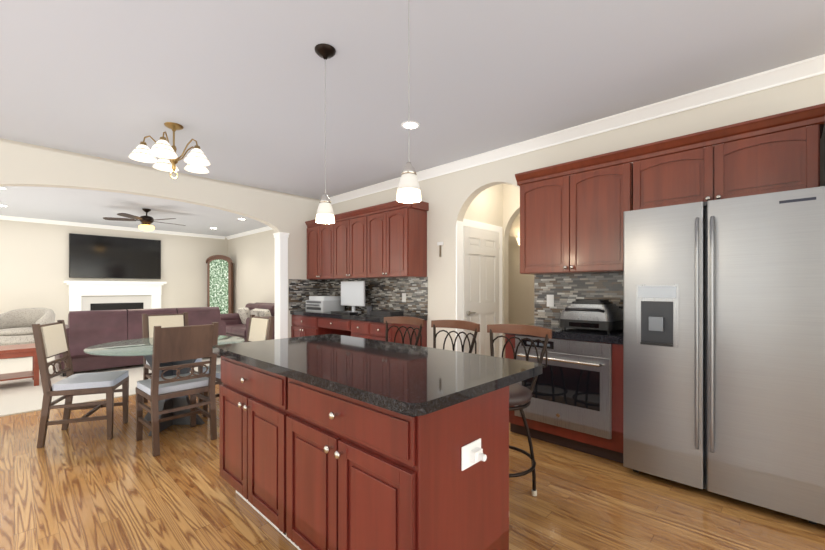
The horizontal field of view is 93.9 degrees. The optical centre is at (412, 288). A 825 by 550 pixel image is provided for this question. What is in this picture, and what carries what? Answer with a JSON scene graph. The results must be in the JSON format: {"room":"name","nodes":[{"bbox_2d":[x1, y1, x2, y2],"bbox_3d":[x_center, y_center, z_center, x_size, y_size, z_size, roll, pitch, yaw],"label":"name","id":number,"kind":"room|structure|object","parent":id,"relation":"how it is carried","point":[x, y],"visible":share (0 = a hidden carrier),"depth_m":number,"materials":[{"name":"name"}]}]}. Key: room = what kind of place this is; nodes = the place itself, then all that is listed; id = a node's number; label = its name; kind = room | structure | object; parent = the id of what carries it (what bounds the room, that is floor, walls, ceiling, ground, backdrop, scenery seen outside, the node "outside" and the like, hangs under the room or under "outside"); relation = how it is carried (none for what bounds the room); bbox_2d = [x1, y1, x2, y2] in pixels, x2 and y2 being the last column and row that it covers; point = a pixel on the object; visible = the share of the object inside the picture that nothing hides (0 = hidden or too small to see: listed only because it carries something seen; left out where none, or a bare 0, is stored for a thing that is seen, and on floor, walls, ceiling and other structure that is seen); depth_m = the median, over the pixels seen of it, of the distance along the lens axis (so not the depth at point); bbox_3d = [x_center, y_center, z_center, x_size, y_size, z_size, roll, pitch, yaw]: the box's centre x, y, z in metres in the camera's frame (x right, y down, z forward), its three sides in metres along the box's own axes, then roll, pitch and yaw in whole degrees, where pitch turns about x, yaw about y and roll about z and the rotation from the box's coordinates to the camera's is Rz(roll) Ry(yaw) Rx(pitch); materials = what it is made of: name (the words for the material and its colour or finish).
{"room":"kitchen","nodes":[
{"label":"kitchen","id":0,"kind":"room"},
{"bbox_2d":[0,355,220,416],"bbox_3d":[-5.872,1.294,6.227,5.900,0.072,8.000,0,0,44],"label":"floor","id":1,"kind":"structure","parent":0,"point":[20,396],"depth_m":4.92,"materials":[{"name":"beige carpet"}]},
{"bbox_2d":[0,343,38,385],"bbox_3d":[-5.490,1.008,4.752,0.600,0.497,1.310,0,0,44],"label":"end table","id":2,"kind":"object","parent":1,"relation":"on","point":[17,351],"visible":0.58,"depth_m":4.98,"materials":[{"name":"brown wood"}]},
{"bbox_2d":[0,308,54,357],"bbox_3d":[-7.387,0.814,7.284,0.887,0.887,0.924,0,0,44],"label":"armchair","id":3,"kind":"object","parent":1,"relation":"on","point":[16,327],"visible":0.65,"depth_m":7.31,"materials":[{"name":"beige fabric"}]},
{"bbox_2d":[63,281,166,310],"bbox_3d":[-6.784,0.538,8.915,0.450,1.437,1.900,0,0,44],"label":"fireplace","id":4,"kind":"object","parent":1,"relation":"on","point":[100,293],"visible":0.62,"depth_m":8.94,"materials":[{"name":"white"}]},
{"bbox_2d":[55,307,225,376],"bbox_3d":[-4.571,0.791,6.617,0.970,0.932,2.275,0,0,44],"label":"sofa","id":5,"kind":"object","parent":1,"relation":"on","point":[85,329],"visible":0.62,"depth_m":5.88,"materials":[{"name":"purple fabric"}]},
{"bbox_2d":[206,255,232,313],"bbox_3d":[-5.178,0.173,10.383,0.680,2.167,0.215,0,0,-1],"label":"curio cabinet","id":6,"kind":"object","parent":1,"relation":"on","point":[220,281],"visible":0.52,"depth_m":10.30,"materials":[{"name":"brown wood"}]},
{"bbox_2d":[220,302,274,341],"bbox_3d":[-3.501,0.791,8.503,1.755,0.932,0.970,0,0,44],"label":"loveseat","id":7,"kind":"object","parent":1,"relation":"on","point":[237,324],"visible":0.38,"depth_m":8.36,"materials":[{"name":"purple fabric"}]},
{"bbox_2d":[0,138,319,337],"bbox_3d":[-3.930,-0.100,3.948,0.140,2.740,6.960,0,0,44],"label":"wall","id":8,"kind":"structure","parent":0,"point":[34,265],"depth_m":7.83,"materials":[{"name":"beige paint"}]},
{"bbox_2d":[69,233,160,278],"bbox_3d":[-6.922,-0.735,9.048,0.058,0.970,1.720,0,0,44],"label":"television","id":9,"kind":"object","parent":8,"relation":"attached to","point":[94,256],"depth_m":8.96,"materials":[{"name":"black plastic"}]},
{"bbox_2d":[0,215,288,338],"bbox_3d":[-3.808,-0.100,4.233,0.080,2.740,7.600,0,0,44],"label":"trim","id":10,"kind":"structure","parent":8,"relation":"attached to","point":[281,238],"depth_m":5.90,"materials":[{"name":"white"}]},
{"bbox_2d":[0,384,824,549],"bbox_3d":[-0.032,1.300,1.838,8.600,0.060,9.800,0,0,44],"label":"floor","id":11,"kind":"structure","parent":0,"point":[87,485],"depth_m":2.28,"materials":[{"name":"brown wood"}]},
{"bbox_2d":[32,320,128,447],"bbox_3d":[-2.861,0.774,3.366,0.530,0.988,0.460,0,0,-22],"label":"chair","id":12,"kind":"object","parent":11,"relation":"on","point":[50,339],"visible":1,"depth_m":3.24,"materials":[{"name":"brown wood"}]},
{"bbox_2d":[83,335,244,435],"bbox_3d":[-2.263,0.888,3.617,1.260,0.760,1.260,0,0,44],"label":"dining table","id":13,"kind":"object","parent":11,"relation":"on","point":[139,347],"visible":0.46,"depth_m":3.56,"materials":[{"name":"clear glass"}]},
{"bbox_2d":[142,312,202,402],"bbox_3d":[-2.694,0.774,4.323,0.544,0.988,0.478,0,0,44],"label":"chair","id":14,"kind":"object","parent":11,"relation":"on","point":[149,322],"visible":0.19,"depth_m":4.36,"materials":[{"name":"beige fabric"}]},
{"bbox_2d":[135,322,218,456],"bbox_3d":[-1.978,0.774,3.234,0.551,0.988,0.487,0,0,44],"label":"chair","id":15,"kind":"object","parent":11,"relation":"on","point":[174,344],"visible":1,"depth_m":3.11,"materials":[{"name":"brown wood"}]},
{"bbox_2d":[202,315,273,416],"bbox_3d":[-1.751,0.774,3.875,0.478,0.988,0.544,0,0,44],"label":"chair","id":16,"kind":"object","parent":11,"relation":"on","point":[260,328],"visible":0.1,"depth_m":3.93,"materials":[{"name":"beige fabric"}]},
{"bbox_2d":[291,314,349,337],"bbox_3d":[-1.405,0.830,5.927,0.736,0.875,0.618,0,0,44],"label":"base cabinet","id":17,"kind":"object","parent":11,"relation":"on","point":[301,326],"depth_m":5.56,"materials":[{"name":"red wood"}]},
{"bbox_2d":[290,310,425,321],"bbox_3d":[-0.853,0.363,5.384,2.286,0.055,0.631,0,0,44],"label":"countertop","id":18,"kind":"structure","parent":17,"relation":"on","point":[361,316],"depth_m":5.05,"materials":[{"name":"black stone"}]},
{"bbox_2d":[303,296,344,311],"bbox_3d":[-1.361,0.222,5.846,0.480,0.223,0.480,0,0,44],"label":"printer","id":19,"kind":"object","parent":18,"relation":"on","point":[323,303],"visible":0.92,"depth_m":5.71,"materials":[{"name":"grey plastic"}]},
{"bbox_2d":[331,311,357,313],"bbox_3d":[-0.945,0.324,5.319,0.450,0.018,0.140,0,0,44],"label":"keyboard","id":20,"kind":"object","parent":18,"relation":"on","point":[344,312],"visible":1,"depth_m":5.21,"materials":[{"name":"black plastic"}]},
{"bbox_2d":[341,281,364,312],"bbox_3d":[-0.853,0.112,5.523,0.540,0.443,0.160,0,0,44],"label":"monitor","id":21,"kind":"object","parent":18,"relation":"on","point":[353,294],"visible":1,"depth_m":5.49,"materials":[{"name":"white plastic"}]},
{"bbox_2d":[367,306,402,315],"bbox_3d":[-0.394,0.283,4.968,0.570,0.100,0.240,0,0,44],"label":"box","id":22,"kind":"object","parent":18,"relation":"on","point":[370,311],"visible":0.94,"depth_m":4.82,"materials":[{"name":"black"}]},
{"bbox_2d":[350,322,365,337],"bbox_3d":[-0.425,0.830,4.980,0.450,0.875,0.618,0,0,44],"label":"base cabinet","id":23,"kind":"object","parent":11,"relation":"on","point":[359,324],"depth_m":4.80,"materials":[{"name":"red wood"}]},
{"bbox_2d":[212,350,527,549],"bbox_3d":[-0.377,0.830,1.980,1.726,0.874,0.636,0,0,44],"label":"kitchen island","id":24,"kind":"object","parent":11,"relation":"on","point":[334,442],"depth_m":1.50,"materials":[{"name":"red wood"}]},
{"bbox_2d":[212,334,542,413],"bbox_3d":[-0.313,0.370,2.088,1.750,0.040,0.890,0,0,44],"label":"island countertop","id":25,"kind":"structure","parent":24,"relation":"on","point":[414,379],"depth_m":1.72,"materials":[{"name":"black stone"}]},
{"bbox_2d":[366,318,426,346],"bbox_3d":[-0.170,0.830,4.733,0.380,0.875,0.618,0,0,44],"label":"base cabinet","id":26,"kind":"object","parent":11,"relation":"on","point":[374,330],"depth_m":4.56,"materials":[{"name":"red wood"}]},
{"bbox_2d":[384,316,424,345],"bbox_3d":[-0.215,0.753,3.138,0.461,1.030,0.528,0,0,44],"label":"stool","id":27,"kind":"object","parent":11,"relation":"on","point":[420,322],"visible":0.35,"depth_m":3.31,"materials":[{"name":"wood"}]},
{"bbox_2d":[431,320,479,353],"bbox_3d":[0.175,0.753,2.761,0.468,1.030,0.528,0,0,44],"label":"stool","id":28,"kind":"object","parent":11,"relation":"on","point":[466,325],"visible":0.19,"depth_m":2.93,"materials":[{"name":"wood"}]},
{"bbox_2d":[487,324,551,495],"bbox_3d":[0.554,0.753,2.395,0.462,1.030,0.528,0,0,44],"label":"stool","id":29,"kind":"object","parent":11,"relation":"on","point":[519,395],"visible":0.42,"depth_m":2.38,"materials":[{"name":"leather"}]},
{"bbox_2d":[503,323,622,462],"bbox_3d":[1.334,0.801,3.231,0.960,0.932,0.690,0,0,44],"label":"oven","id":30,"kind":"object","parent":11,"relation":"on","point":[576,403],"visible":0.67,"depth_m":2.93,"materials":[{"name":"silver metal"}]},
{"bbox_2d":[559,299,622,332],"bbox_3d":[1.472,0.210,3.172,0.430,0.246,0.431,0,0,44],"label":"appliance","id":31,"kind":"object","parent":30,"relation":"on","point":[599,314],"visible":0.9,"depth_m":3.05,"materials":[{"name":"silver metal"}]},
{"bbox_2d":[623,186,824,524],"bbox_3d":[2.009,0.369,2.534,0.962,1.798,0.724,0,0,44],"label":"fridge","id":32,"kind":"object","parent":11,"relation":"on","point":[723,347],"visible":1,"depth_m":2.24,"materials":[{"name":"grey metal"}]},
{"bbox_2d":[0,0,824,235],"bbox_3d":[-2.119,-1.500,3.923,14.500,0.060,9.900,0,0,44],"label":"ceiling","id":33,"kind":"structure","parent":0,"point":[235,89],"depth_m":2.65,"materials":[{"name":"white paint"}]},
{"bbox_2d":[103,208,185,230],"bbox_3d":[-4.894,-1.267,7.132,1.270,0.404,1.265,0,0,44],"label":"ceiling fan","id":34,"kind":"object","parent":33,"relation":"hanging from","point":[146,221],"visible":1,"depth_m":7.00,"materials":[{"name":"brown wood"}]},
{"bbox_2d":[129,122,209,178],"bbox_3d":[-2.162,-1.229,3.475,0.620,0.481,0.640,0,0,44],"label":"chandelier","id":35,"kind":"object","parent":33,"relation":"hanging from","point":[195,159],"visible":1,"depth_m":3.42,"materials":[{"name":"white glass"}]},
{"bbox_2d":[315,43,335,223],"bbox_3d":[-0.536,-0.940,2.367,0.128,1.059,0.128,0,0,44],"label":"pendant light","id":36,"kind":"object","parent":33,"relation":"hanging from","point":[325,212],"visible":1,"depth_m":2.34,"materials":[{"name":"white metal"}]},
{"bbox_2d":[396,0,420,202],"bbox_3d":[-0.017,-0.940,1.782,0.128,1.059,0.128,0,0,44],"label":"pendant light","id":37,"kind":"object","parent":33,"relation":"hanging from","point":[408,191],"visible":1,"depth_m":1.75,"materials":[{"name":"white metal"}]},
{"bbox_2d":[401,121,419,128],"bbox_3d":[-0.018,-1.466,3.451,0.168,0.005,0.168,0,0,35],"label":"recessed light","id":38,"kind":"object","parent":33,"relation":"in","point":[413,125],"depth_m":3.45,"materials":[{"name":"white plastic"}]},
{"bbox_2d":[332,74,824,357],"bbox_3d":[1.615,-0.100,3.529,8.420,2.740,0.120,0,0,44],"label":"wall","id":39,"kind":"structure","parent":0,"point":[489,193],"depth_m":4.53,"materials":[{"name":"beige paint"}]},
{"bbox_2d":[305,219,328,279],"bbox_3d":[-1.282,-0.613,5.995,0.815,0.926,0.348,0,0,44],"label":"upper cabinet","id":40,"kind":"object","parent":39,"relation":"attached to","point":[317,233],"depth_m":5.95,"materials":[{"name":"brown wood"}]},
{"bbox_2d":[329,209,364,279],"bbox_3d":[-0.757,-0.613,5.488,0.872,0.926,0.348,0,0,44],"label":"upper cabinet","id":41,"kind":"object","parent":39,"relation":"attached to","point":[344,234],"depth_m":5.43,"materials":[{"name":"brown wood"}]},
{"bbox_2d":[361,201,428,278],"bbox_3d":[-0.232,-0.613,4.982,0.815,0.926,0.348,0,0,44],"label":"upper cabinet","id":42,"kind":"object","parent":39,"relation":"attached to","point":[387,240],"depth_m":4.78,"materials":[{"name":"brown wood"}]},
{"bbox_2d":[402,293,405,301],"bbox_3d":[-0.113,0.113,5.094,0.070,0.115,0.007,0,0,44],"label":"electrical outlet plate","id":43,"kind":"object","parent":39,"relation":"attached to","point":[403,294],"depth_m":5.09,"materials":[{"name":"white plastic"}]},
{"bbox_2d":[437,242,443,256],"bbox_3d":[0.337,-0.480,4.667,0.090,0.180,0.015,0,0,44],"label":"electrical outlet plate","id":44,"kind":"object","parent":39,"relation":"attached to","point":[439,244],"depth_m":4.66,"materials":[{"name":"white plastic"}]},
{"bbox_2d":[289,273,622,323],"bbox_3d":[0.006,0.091,4.543,4.694,0.486,0.654,0,0,44],"label":"backsplash","id":45,"kind":"structure","parent":39,"relation":"attached to","point":[565,290],"depth_m":4.86,"materials":[{"name":"tile"}]},
{"bbox_2d":[463,226,499,356],"bbox_3d":[0.900,0.251,4.884,0.058,2.015,0.801,0,0,44],"label":"hall door","id":46,"kind":"structure","parent":39,"relation":"in","point":[481,248],"depth_m":4.87,"materials":[{"name":"white wood"}]},
{"bbox_2d":[547,295,553,306],"bbox_3d":[1.325,0.113,3.705,0.070,0.115,0.007,0,0,44],"label":"electrical outlet plate","id":47,"kind":"object","parent":39,"relation":"attached to","point":[550,300],"depth_m":3.70,"materials":[{"name":"white plastic"}]},
{"bbox_2d":[515,148,630,274],"bbox_3d":[1.442,-0.602,3.364,0.930,0.925,0.348,0,0,44],"label":"upper cabinet","id":48,"kind":"object","parent":39,"relation":"attached to","point":[570,223],"depth_m":3.21,"materials":[{"name":"brown wood"}]},
{"bbox_2d":[329,54,824,356],"bbox_3d":[1.503,-0.100,3.500,8.300,2.740,0.089,0,0,44],"label":"trim","id":49,"kind":"structure","parent":39,"relation":"attached to","point":[795,71],"depth_m":3.44,"materials":[{"name":"white wood"}]},
{"bbox_2d":[631,104,822,210],"bbox_3d":[2.133,-0.815,2.697,0.978,0.500,0.348,0,0,44],"label":"upper cabinet","id":50,"kind":"object","parent":39,"relation":"attached to","point":[777,152],"depth_m":2.51,"materials":[{"name":"brown wood"}]}
]}

